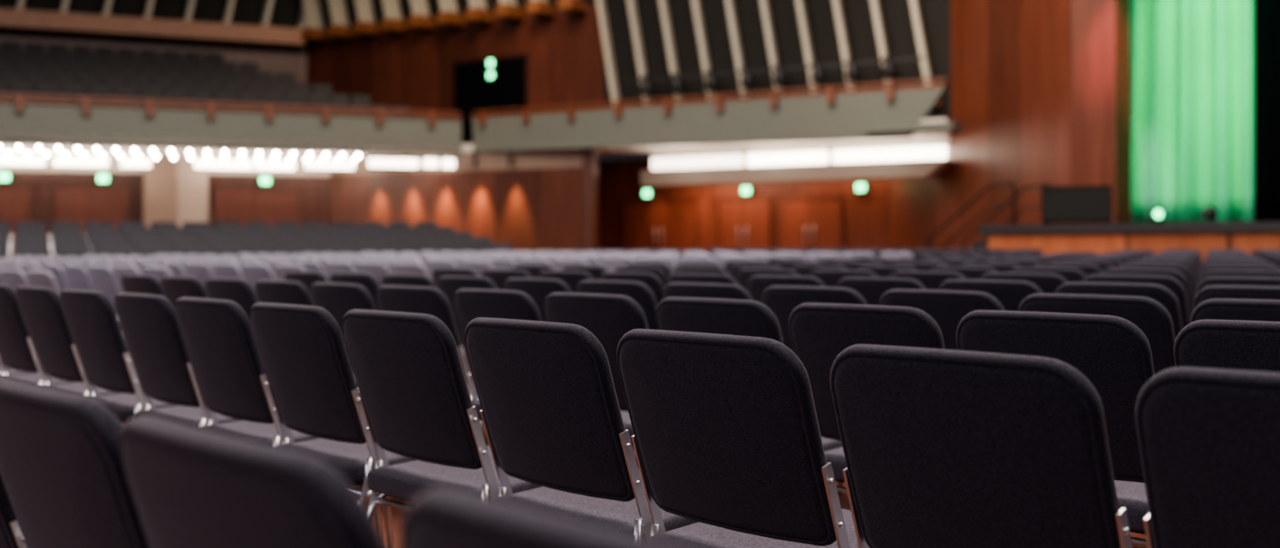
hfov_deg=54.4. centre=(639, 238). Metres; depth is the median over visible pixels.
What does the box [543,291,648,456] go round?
chair
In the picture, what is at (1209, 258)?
chair
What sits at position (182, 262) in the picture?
chair
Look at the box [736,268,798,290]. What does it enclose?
chair
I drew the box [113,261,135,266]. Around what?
chair
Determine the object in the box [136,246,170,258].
chair
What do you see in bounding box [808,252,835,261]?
chair
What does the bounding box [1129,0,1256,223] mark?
stage curtain
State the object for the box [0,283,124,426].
chair
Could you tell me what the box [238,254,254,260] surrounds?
chair
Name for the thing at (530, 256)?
chair
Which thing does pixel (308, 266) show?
chair
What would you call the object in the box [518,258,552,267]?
chair
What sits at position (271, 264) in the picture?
chair
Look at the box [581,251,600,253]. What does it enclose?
chair
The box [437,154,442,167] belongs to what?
recessed light
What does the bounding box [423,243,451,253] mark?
chair
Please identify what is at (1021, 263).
chair
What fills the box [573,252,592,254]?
chair
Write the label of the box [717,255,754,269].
chair
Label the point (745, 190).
exit sign
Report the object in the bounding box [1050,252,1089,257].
chair
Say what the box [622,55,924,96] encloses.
rig
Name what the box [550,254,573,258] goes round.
chair
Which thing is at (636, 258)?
chair
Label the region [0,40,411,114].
seating
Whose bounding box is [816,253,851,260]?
chair
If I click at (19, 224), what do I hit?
chair
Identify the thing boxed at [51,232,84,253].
chair
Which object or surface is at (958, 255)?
chair
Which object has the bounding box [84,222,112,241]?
chair
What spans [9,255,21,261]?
chair
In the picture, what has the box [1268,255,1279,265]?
chair
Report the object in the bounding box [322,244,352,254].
chair
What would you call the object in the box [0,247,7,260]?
chair
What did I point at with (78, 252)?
chair
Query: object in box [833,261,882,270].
chair
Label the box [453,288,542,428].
chair
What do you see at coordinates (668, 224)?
door
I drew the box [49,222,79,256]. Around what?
chair
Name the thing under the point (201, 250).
chair
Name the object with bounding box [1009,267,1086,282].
chair
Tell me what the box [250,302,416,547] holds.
chair
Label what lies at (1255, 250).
chair
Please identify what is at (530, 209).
wall
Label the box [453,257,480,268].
chair
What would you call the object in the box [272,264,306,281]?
chair
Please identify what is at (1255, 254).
chair
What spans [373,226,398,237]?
chair
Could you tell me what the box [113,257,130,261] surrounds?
chair
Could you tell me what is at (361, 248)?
chair
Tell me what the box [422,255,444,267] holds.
chair
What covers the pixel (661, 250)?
chair
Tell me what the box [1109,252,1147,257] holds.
chair
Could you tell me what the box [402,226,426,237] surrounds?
chair
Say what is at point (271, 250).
chair
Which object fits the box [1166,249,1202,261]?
chair
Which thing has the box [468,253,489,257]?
chair
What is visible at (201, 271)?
chair
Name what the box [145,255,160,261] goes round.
chair
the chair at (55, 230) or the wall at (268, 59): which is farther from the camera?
the wall at (268, 59)
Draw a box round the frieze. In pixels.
[329,148,598,175]
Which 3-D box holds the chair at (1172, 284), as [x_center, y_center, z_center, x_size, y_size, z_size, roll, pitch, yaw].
[2.340,0.581,5.686,0.566,0.846,0.509,0,0,-44]
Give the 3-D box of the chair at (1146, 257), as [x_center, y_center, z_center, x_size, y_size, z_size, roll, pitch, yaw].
[4.433,0.567,10.246,0.566,0.846,0.509,0,0,-43]
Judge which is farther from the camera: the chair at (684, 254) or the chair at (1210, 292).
the chair at (684, 254)
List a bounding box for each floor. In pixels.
[125,341,1147,547]
[979,221,1279,233]
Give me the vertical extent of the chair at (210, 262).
0.846 m
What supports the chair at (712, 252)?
on the floor at (397, 515)
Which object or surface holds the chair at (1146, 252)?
on the floor at (397, 515)
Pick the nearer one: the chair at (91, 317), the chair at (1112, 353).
the chair at (1112, 353)
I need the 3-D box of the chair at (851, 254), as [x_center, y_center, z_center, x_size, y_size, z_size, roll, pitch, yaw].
[2.723,0.579,14.767,0.566,0.846,0.509,0,0,-44]
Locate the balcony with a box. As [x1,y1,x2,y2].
[0,87,962,157]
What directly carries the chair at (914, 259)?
on the floor at (397, 515)
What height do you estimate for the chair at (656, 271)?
0.846 m
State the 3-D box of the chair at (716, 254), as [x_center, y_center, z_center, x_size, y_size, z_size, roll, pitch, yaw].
[1.212,0.589,15.010,0.566,0.846,0.509,0,0,-44]
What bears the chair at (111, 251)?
on the seating riser
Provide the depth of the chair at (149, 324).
4.21 m
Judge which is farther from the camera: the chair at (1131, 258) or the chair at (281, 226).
the chair at (281, 226)
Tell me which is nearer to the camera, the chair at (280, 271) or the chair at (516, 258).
the chair at (280, 271)
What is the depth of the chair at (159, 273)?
8.64 m
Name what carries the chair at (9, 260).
on the floor at (397, 515)
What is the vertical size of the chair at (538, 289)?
0.846 m
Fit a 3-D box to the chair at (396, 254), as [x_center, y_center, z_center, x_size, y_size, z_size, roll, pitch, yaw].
[-3.577,0.621,18.719,0.566,0.846,0.509,0,0,-44]
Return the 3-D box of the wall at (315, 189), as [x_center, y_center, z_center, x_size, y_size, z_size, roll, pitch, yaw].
[-16.481,-0.201,27.467,19.138,2.660,0.251,0,0,-26]
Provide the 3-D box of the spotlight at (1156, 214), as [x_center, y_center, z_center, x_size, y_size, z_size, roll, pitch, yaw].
[8.079,-0.359,19.508,0.240,0.250,0.225,0,0,0]
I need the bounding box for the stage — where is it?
[988,232,1279,263]
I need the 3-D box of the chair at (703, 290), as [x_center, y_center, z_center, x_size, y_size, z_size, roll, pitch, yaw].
[0.416,0.594,5.023,0.566,0.846,0.509,0,0,-43]
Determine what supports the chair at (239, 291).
on the floor at (397, 515)
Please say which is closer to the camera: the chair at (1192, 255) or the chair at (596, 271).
the chair at (596, 271)
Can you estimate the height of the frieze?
0.450 m
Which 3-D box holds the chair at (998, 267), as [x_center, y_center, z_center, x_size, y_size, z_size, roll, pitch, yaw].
[2.447,0.581,8.278,0.566,0.846,0.509,0,0,-44]
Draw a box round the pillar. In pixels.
[142,153,208,229]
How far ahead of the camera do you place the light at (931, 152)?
28.22 m
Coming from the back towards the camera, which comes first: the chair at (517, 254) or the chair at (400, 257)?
the chair at (517, 254)
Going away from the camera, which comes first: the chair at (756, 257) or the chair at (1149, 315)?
the chair at (1149, 315)
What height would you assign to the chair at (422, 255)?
0.846 m
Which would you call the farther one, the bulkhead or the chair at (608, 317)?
the bulkhead
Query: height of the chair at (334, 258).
0.846 m
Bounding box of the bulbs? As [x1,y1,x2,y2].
[0,144,359,162]
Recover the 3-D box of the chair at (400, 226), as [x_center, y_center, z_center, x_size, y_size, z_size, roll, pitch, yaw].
[-4.790,0.078,25.062,0.509,0.846,0.566,0,0,-26]
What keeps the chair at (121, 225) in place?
on the seating riser
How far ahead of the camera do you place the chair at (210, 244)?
20.53 m
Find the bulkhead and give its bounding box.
[640,138,951,186]
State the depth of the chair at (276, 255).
17.10 m
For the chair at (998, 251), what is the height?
0.846 m
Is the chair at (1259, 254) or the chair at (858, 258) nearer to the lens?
the chair at (858, 258)
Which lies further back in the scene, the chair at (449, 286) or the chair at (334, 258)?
the chair at (334, 258)
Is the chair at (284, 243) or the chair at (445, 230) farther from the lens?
the chair at (445, 230)
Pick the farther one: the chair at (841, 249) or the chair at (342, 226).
the chair at (342, 226)
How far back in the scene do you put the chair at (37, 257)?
15.87 m
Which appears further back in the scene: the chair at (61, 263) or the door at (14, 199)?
the door at (14, 199)
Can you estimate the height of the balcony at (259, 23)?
3.950 m
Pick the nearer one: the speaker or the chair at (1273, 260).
the chair at (1273, 260)
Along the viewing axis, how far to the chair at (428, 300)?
4.69 m
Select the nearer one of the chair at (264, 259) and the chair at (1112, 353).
the chair at (1112, 353)
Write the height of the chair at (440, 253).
0.846 m
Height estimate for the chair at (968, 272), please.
0.846 m
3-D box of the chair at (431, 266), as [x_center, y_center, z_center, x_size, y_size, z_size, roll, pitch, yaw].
[-1.610,0.608,11.220,0.566,0.846,0.509,0,0,-43]
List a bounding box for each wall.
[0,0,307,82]
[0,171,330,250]
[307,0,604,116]
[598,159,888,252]
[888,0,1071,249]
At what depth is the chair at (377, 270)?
10.08 m
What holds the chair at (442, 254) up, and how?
on the floor at (397, 515)
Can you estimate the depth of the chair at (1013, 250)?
16.17 m
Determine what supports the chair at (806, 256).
on the floor at (397, 515)
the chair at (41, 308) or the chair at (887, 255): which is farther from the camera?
the chair at (887, 255)
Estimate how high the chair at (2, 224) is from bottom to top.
0.846 m
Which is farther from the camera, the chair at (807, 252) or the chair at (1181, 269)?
the chair at (807, 252)
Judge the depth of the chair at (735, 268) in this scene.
8.39 m
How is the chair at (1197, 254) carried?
on the floor at (397, 515)
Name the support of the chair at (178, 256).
on the floor at (397, 515)
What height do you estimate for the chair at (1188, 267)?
0.846 m
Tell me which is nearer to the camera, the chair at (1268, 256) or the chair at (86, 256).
the chair at (1268, 256)
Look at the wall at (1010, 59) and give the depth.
24.69 m
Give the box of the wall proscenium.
[1069,0,1131,223]
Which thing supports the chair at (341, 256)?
on the floor at (397, 515)
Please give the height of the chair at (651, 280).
0.846 m
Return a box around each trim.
[0,150,330,176]
[1226,232,1231,249]
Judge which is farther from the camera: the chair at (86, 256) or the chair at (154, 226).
the chair at (154, 226)
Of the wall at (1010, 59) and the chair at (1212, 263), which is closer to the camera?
the chair at (1212, 263)
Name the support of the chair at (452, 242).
on the seating riser
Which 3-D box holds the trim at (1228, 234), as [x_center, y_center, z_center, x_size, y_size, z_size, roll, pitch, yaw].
[11.357,0.415,13.815,0.043,1.060,16.900,0,0,-43]
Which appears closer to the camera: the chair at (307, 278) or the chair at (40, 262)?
the chair at (307, 278)
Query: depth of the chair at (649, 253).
17.21 m
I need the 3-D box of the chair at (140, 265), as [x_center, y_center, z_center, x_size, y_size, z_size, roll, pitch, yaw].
[-4.268,0.625,11.322,0.566,0.846,0.509,0,0,-44]
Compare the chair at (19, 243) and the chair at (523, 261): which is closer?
the chair at (523, 261)
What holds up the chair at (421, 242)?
on the seating riser
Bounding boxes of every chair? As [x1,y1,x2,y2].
[0,222,10,255]
[0,227,10,256]
[0,233,9,256]
[0,240,9,258]
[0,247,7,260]
[0,258,5,264]
[0,262,20,270]
[0,269,28,292]
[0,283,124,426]
[0,361,38,376]
[0,376,148,547]
[0,475,27,547]
[5,258,21,266]
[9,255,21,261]
[13,232,47,249]
[13,247,49,258]
[14,222,45,236]
[14,240,48,249]
[15,227,46,234]
[16,285,119,396]
[20,262,40,275]
[21,256,35,259]
[21,259,37,263]
[26,270,125,340]
[35,256,48,261]
[37,259,54,266]
[40,263,68,293]
[48,256,63,262]
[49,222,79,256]
[50,227,81,256]
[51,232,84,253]
[53,239,87,256]
[54,259,72,268]
[56,246,91,260]
[59,288,179,424]
[62,264,117,318]
[64,256,79,264]
[73,260,122,331]
[79,257,95,263]
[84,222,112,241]
[84,254,96,260]
[87,227,116,249]
[87,265,121,329]
[89,232,121,255]
[92,260,113,271]
[93,239,126,256]
[96,246,131,258]
[96,257,114,267]
[97,255,113,260]
[113,255,127,259]
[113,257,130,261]
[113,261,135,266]
[113,265,142,292]
[114,292,240,428]
[117,222,145,239]
[119,415,385,547]
[121,227,150,246]
[121,274,163,295]
[128,255,144,260]
[130,258,149,263]
[131,239,163,255]
[135,261,158,273]
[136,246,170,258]
[142,266,173,283]
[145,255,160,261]
[150,222,177,234]
[150,258,169,266]
[155,226,184,241]
[155,253,169,258]
[158,261,186,276]
[160,275,207,308]
[162,256,177,261]
[168,239,199,254]
[170,254,184,258]
[170,258,191,275]
[174,296,382,540]
[175,245,209,256]
[179,256,196,262]
[182,222,208,233]
[184,262,213,289]
[186,254,201,259]
[188,226,216,239]
[193,259,214,267]
[198,256,216,261]
[203,254,219,260]
[204,238,235,254]
[204,277,257,320]
[211,262,242,279]
[213,222,239,232]
[213,245,246,260]
[214,259,239,267]
[218,256,240,268]
[220,254,237,259]
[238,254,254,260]
[238,257,259,261]
[239,260,263,270]
[240,238,270,253]
[241,263,274,300]
[243,222,269,232]
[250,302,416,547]
[251,245,282,256]
[254,253,271,258]
[254,280,354,376]
[257,255,275,261]
[261,257,281,264]
[265,260,290,280]
[272,253,288,257]
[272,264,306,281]
[273,222,299,232]
[274,238,303,253]
[278,255,295,261]
[284,257,307,264]
[284,271,328,292]
[287,244,318,255]
[290,253,307,258]
[293,261,325,276]
[299,255,318,261]
[309,238,337,253]
[310,253,327,258]
[310,258,332,281]
[310,281,376,491]
[320,252,335,255]
[320,255,340,261]
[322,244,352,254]
[324,261,356,282]
[329,272,379,310]
[330,254,349,258]
[331,222,356,232]
[336,258,360,270]
[338,252,354,256]
[341,238,369,254]
[342,309,542,517]
[344,256,366,261]
[352,254,371,259]
[356,261,390,286]
[357,244,386,254]
[358,252,375,256]
[359,222,383,232]
[364,259,392,273]
[369,256,394,263]
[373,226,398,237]
[373,237,400,252]
[374,254,396,260]
[376,285,480,421]
[378,252,397,259]
[380,252,398,257]
[381,273,436,288]
[387,222,410,232]
[390,243,419,256]
[391,262,428,277]
[393,259,423,264]
[396,256,423,263]
[397,254,420,259]
[399,252,416,253]
[399,486,693,547]
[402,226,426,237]
[405,237,432,253]
[414,222,437,232]
[419,252,436,258]
[420,253,440,261]
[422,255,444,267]
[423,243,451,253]
[424,257,449,268]
[425,260,457,281]
[430,226,454,237]
[432,268,478,288]
[436,237,462,252]
[436,275,497,446]
[438,251,455,254]
[440,252,458,256]
[444,253,464,258]
[447,232,472,243]
[447,255,471,261]
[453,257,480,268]
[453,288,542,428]
[455,243,482,252]
[459,260,494,276]
[463,252,480,255]
[464,317,698,537]
[465,237,492,252]
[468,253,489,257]
[476,255,500,260]
[481,269,532,290]
[484,257,515,269]
[486,243,513,252]
[486,252,504,255]
[494,253,515,258]
[504,255,531,264]
[504,277,572,321]
[510,252,531,255]
[513,264,554,278]
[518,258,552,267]
[522,254,544,258]
[524,252,541,254]
[535,252,556,256]
[535,256,562,269]
[537,270,594,292]
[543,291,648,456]
[548,252,565,254]
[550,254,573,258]
[553,258,589,271]
[562,252,582,256]
[562,265,608,280]
[569,256,601,266]
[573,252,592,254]
[575,280,658,329]
[580,254,606,266]
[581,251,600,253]
[590,253,613,256]
[598,252,620,255]
[599,271,664,306]
[602,256,636,271]
[605,251,625,253]
[611,250,630,252]
[612,254,640,262]
[614,266,668,287]
[616,329,858,547]
[620,253,645,258]
[625,252,649,256]
[625,262,671,281]
[631,251,651,255]
[639,257,676,275]
[645,255,678,266]
[649,253,679,264]
[653,252,679,261]
[656,251,680,259]
[656,296,842,452]
[660,250,681,257]
[662,282,753,300]
[668,273,738,285]
[672,267,730,276]
[675,262,723,269]
[679,255,715,263]
[682,253,711,257]
[683,252,709,255]
[684,250,705,252]
[709,251,732,256]
[711,252,735,259]
[713,252,740,261]
[715,253,743,263]
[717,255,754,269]
[724,260,768,274]
[729,263,780,280]
[735,250,756,252]
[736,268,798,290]
[738,251,761,254]
[742,252,766,256]
[746,252,775,257]
[746,274,825,302]
[751,254,785,261]
[761,285,867,494]
[762,250,784,252]
[766,258,805,265]
[767,251,791,253]
[775,252,799,254]
[775,261,822,269]
[781,252,814,261]
[788,302,944,494]
[790,264,846,276]
[791,250,813,252]
[799,251,822,253]
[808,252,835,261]
[809,270,878,287]
[813,249,833,251]
[815,258,858,264]
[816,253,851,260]
[821,250,843,252]
[829,344,1132,547]
[832,251,855,253]
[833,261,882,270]
[835,277,926,305]
[841,249,861,251]
[843,252,874,257]
[848,256,886,261]
[853,250,874,252]
[856,265,917,277]
[859,248,876,250]
[865,251,890,257]
[868,259,912,265]
[871,249,892,251]
[878,252,913,259]
[879,289,1004,349]
[885,250,908,252]
[889,271,966,290]
[894,261,948,271]
[897,257,939,262]
[901,251,930,257]
[902,249,923,251]
[919,250,947,255]
[921,255,959,260]
[924,260,973,266]
[930,266,998,280]
[935,249,956,253]
[938,279,1043,310]
[942,253,977,257]
[950,257,994,262]
[951,250,984,255]
[956,310,1154,547]
[960,262,1019,272]
[970,249,997,255]
[971,255,1012,260]
[979,272,1067,293]
[986,260,1039,267]
[987,249,1005,253]
[989,253,1027,258]
[1000,249,1032,253]
[1006,252,1039,256]
[1007,258,1055,263]
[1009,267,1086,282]
[1018,249,1044,254]
[1018,293,1174,375]
[1023,256,1069,261]
[1034,263,1102,276]
[1038,254,1081,259]
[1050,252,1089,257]
[1053,261,1115,271]
[1055,281,1183,339]
[1062,252,1097,256]
[1068,258,1123,268]
[1081,256,1131,264]
[1082,274,1190,328]
[1091,254,1137,261]
[1100,252,1142,259]
[1100,269,1192,319]
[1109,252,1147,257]
[1115,251,1151,255]
[1115,264,1195,310]
[1120,250,1154,254]
[1125,261,1196,296]
[1134,259,1198,289]
[1134,366,1279,547]
[1141,256,1199,284]
[1147,254,1200,279]
[1153,253,1201,275]
[1156,252,1202,271]
[1161,251,1202,270]
[1163,250,1202,269]
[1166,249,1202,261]
[1173,319,1279,372]
[1190,298,1279,322]
[1193,285,1279,309]
[1196,276,1279,293]
[1199,270,1279,283]
[1200,265,1279,277]
[1201,261,1274,272]
[1202,257,1261,265]
[1202,259,1267,267]
[1204,253,1252,259]
[1204,255,1258,260]
[1205,251,1247,255]
[1205,252,1250,256]
[1206,249,1241,252]
[1206,250,1245,253]
[1250,249,1279,255]
[1253,250,1279,256]
[1256,251,1279,258]
[1260,252,1279,260]
[1263,253,1279,262]
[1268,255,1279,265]
[1273,258,1279,268]
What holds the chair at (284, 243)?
on the seating riser
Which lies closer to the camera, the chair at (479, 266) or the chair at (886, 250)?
the chair at (479, 266)
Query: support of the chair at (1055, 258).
on the floor at (397, 515)
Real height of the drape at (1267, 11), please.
9.290 m
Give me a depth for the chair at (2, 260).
14.10 m
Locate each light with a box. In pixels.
[0,150,455,170]
[371,155,375,170]
[404,154,408,169]
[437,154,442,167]
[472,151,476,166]
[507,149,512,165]
[651,145,946,170]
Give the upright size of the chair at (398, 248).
0.846 m
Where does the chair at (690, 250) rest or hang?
on the floor at (397, 515)
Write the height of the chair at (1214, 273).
0.846 m
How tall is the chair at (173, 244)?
0.846 m
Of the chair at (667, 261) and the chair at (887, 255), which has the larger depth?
the chair at (887, 255)
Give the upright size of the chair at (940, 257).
0.846 m
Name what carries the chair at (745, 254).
on the floor at (397, 515)
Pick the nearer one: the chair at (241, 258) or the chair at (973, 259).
the chair at (973, 259)
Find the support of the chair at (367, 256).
on the floor at (397, 515)
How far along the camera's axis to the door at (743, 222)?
31.62 m
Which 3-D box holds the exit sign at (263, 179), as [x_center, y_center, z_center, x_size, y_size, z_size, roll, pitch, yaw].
[-9.287,-1.438,30.811,0.260,0.220,0.144,0,0,-26]
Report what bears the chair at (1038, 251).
on the floor at (397, 515)
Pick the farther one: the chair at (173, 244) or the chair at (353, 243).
the chair at (353, 243)
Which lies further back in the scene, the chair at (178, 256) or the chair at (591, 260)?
the chair at (178, 256)
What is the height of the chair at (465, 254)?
0.846 m
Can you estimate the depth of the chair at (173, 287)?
6.27 m
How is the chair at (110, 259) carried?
on the floor at (397, 515)
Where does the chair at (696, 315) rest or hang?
on the floor at (397, 515)
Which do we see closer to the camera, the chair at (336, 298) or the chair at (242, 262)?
the chair at (336, 298)
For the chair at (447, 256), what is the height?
0.846 m
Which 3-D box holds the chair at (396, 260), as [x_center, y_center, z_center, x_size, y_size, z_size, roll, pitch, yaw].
[-1.975,0.610,11.604,0.566,0.846,0.509,0,0,-44]
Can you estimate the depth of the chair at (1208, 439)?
1.64 m
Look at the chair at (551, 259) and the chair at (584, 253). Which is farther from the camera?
the chair at (584, 253)
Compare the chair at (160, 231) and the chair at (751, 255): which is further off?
the chair at (160, 231)
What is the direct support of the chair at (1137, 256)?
on the floor at (397, 515)
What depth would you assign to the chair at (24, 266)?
10.58 m
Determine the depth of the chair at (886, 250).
16.40 m
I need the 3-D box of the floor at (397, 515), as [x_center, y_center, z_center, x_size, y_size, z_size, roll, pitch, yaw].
[-0.993,1.127,16.000,52.000,0.200,52.000,0,0,0]
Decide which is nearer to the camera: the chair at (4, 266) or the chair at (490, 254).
the chair at (4, 266)
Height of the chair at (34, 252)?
0.846 m
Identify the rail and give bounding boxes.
[0,92,462,126]
[470,77,949,126]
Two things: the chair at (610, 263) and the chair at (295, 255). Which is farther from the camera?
the chair at (295, 255)
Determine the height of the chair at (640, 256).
0.846 m
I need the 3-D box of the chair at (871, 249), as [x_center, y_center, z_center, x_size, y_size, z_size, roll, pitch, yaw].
[3.613,0.573,17.886,0.566,0.846,0.509,0,0,-44]
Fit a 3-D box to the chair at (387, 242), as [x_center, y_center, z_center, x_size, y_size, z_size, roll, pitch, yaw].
[-4.327,0.405,21.607,0.509,0.846,0.566,0,0,-26]
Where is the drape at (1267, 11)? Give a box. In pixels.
[1256,0,1279,221]
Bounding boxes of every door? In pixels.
[0,184,35,255]
[50,184,130,235]
[210,185,302,227]
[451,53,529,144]
[621,198,698,253]
[716,196,771,250]
[777,194,843,249]
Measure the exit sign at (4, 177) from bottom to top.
0.220 m
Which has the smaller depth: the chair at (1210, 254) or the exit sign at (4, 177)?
the chair at (1210, 254)
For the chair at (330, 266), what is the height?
0.846 m
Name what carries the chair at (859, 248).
on the floor at (397, 515)
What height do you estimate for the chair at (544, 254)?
0.846 m
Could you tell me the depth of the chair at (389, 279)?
6.35 m
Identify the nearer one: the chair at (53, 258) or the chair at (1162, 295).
the chair at (1162, 295)
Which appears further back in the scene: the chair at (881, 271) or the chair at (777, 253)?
the chair at (777, 253)
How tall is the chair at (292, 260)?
0.846 m
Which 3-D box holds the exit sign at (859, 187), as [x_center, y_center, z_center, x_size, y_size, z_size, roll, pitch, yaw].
[5.335,-1.235,29.966,0.260,0.220,0.144,0,0,31]
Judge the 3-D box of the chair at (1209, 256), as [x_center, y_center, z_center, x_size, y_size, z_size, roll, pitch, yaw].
[5.214,0.562,10.771,0.566,0.846,0.509,0,0,-44]
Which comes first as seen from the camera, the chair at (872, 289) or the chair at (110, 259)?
the chair at (872, 289)
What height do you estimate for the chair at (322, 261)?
0.846 m
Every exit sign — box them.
[0,172,10,182]
[96,173,109,183]
[259,175,271,184]
[487,58,495,67]
[487,70,495,79]
[642,189,652,197]
[741,185,752,194]
[855,183,866,192]
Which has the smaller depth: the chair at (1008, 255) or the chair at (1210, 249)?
the chair at (1008, 255)
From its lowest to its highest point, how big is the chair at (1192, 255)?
0.846 m
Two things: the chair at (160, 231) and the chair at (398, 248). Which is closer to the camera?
the chair at (398, 248)
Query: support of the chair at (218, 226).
on the seating riser
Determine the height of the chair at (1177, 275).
0.846 m
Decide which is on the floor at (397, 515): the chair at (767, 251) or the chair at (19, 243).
the chair at (767, 251)
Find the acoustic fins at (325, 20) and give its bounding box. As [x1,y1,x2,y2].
[301,0,596,42]
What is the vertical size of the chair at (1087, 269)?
0.846 m
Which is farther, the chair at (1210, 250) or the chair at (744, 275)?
the chair at (1210, 250)
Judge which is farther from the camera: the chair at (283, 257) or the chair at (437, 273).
the chair at (283, 257)
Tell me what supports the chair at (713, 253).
on the floor at (397, 515)
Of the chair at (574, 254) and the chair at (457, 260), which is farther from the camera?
the chair at (574, 254)
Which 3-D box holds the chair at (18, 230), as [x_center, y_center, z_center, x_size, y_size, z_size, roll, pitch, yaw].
[-10.323,0.224,21.094,0.509,0.846,0.566,0,0,-26]
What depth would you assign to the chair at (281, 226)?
24.23 m
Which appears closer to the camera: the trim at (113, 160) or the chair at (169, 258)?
the chair at (169, 258)
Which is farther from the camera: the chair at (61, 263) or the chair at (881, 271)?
the chair at (61, 263)
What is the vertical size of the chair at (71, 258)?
0.846 m
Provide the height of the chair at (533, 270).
0.846 m
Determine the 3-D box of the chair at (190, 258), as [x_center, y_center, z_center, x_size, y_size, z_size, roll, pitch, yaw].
[-5.255,0.632,15.067,0.566,0.846,0.509,0,0,-44]
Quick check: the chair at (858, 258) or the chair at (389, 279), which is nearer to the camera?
the chair at (389, 279)
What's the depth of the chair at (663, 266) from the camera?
9.03 m
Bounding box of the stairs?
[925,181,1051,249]
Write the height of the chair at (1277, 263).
0.846 m
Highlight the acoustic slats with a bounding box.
[596,0,942,106]
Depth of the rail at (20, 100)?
27.49 m
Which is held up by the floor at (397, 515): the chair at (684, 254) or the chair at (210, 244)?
the chair at (684, 254)
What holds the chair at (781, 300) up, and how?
on the floor at (397, 515)
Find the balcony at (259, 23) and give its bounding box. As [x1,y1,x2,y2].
[0,0,307,48]
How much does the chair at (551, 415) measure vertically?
0.846 m
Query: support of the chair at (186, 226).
on the seating riser
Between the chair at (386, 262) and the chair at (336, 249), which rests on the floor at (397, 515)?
the chair at (386, 262)
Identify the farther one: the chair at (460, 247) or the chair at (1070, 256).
the chair at (460, 247)
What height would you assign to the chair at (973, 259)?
0.846 m
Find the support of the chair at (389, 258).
on the floor at (397, 515)
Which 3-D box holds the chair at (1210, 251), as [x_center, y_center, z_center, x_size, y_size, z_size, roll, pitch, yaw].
[6.471,0.554,13.508,0.566,0.846,0.509,0,0,-43]
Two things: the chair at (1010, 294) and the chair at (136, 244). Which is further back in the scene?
the chair at (136, 244)
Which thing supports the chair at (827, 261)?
on the floor at (397, 515)
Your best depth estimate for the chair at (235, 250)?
19.56 m
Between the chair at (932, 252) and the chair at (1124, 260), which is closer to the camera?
the chair at (1124, 260)
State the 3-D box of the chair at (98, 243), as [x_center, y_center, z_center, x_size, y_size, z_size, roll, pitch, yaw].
[-8.342,0.431,19.620,0.509,0.846,0.566,0,0,-26]
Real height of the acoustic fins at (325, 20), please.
3.810 m
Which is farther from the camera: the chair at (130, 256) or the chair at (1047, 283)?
the chair at (130, 256)
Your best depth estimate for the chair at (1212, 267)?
6.95 m
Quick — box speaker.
[1041,185,1112,224]
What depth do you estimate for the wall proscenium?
21.80 m
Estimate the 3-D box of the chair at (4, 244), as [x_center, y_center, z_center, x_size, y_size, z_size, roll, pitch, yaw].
[-9.848,0.441,18.874,0.509,0.846,0.566,0,0,-26]
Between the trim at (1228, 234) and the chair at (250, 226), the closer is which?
the trim at (1228, 234)
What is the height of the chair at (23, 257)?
0.846 m
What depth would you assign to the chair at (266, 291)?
5.50 m
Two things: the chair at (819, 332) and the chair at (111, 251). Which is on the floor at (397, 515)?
the chair at (819, 332)
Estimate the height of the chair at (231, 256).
0.846 m
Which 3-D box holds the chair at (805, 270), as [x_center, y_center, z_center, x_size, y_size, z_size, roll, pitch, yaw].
[1.308,0.588,8.144,0.566,0.846,0.509,0,0,-44]
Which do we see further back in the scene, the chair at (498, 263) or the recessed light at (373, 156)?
the recessed light at (373, 156)
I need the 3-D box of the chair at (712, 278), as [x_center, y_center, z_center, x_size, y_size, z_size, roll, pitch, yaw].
[0.468,0.594,6.318,0.566,0.846,0.509,0,0,-43]
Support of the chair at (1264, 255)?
on the floor at (397, 515)
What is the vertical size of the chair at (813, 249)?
0.846 m
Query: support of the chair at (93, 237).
on the seating riser
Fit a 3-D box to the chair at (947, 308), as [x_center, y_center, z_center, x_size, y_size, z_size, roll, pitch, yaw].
[1.145,0.589,4.253,0.566,0.846,0.509,0,0,-43]
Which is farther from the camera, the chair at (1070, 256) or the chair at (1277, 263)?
the chair at (1070, 256)
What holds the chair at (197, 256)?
on the floor at (397, 515)
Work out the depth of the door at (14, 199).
28.39 m
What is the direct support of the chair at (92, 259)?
on the floor at (397, 515)
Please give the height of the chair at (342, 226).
0.846 m
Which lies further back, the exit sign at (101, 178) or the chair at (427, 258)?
the exit sign at (101, 178)
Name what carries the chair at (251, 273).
on the floor at (397, 515)
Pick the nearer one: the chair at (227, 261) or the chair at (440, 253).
the chair at (227, 261)
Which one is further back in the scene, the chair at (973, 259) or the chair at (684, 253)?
the chair at (684, 253)
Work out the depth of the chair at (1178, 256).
10.88 m
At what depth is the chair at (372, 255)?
17.18 m
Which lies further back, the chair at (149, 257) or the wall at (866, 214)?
the wall at (866, 214)
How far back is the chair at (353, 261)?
12.12 m

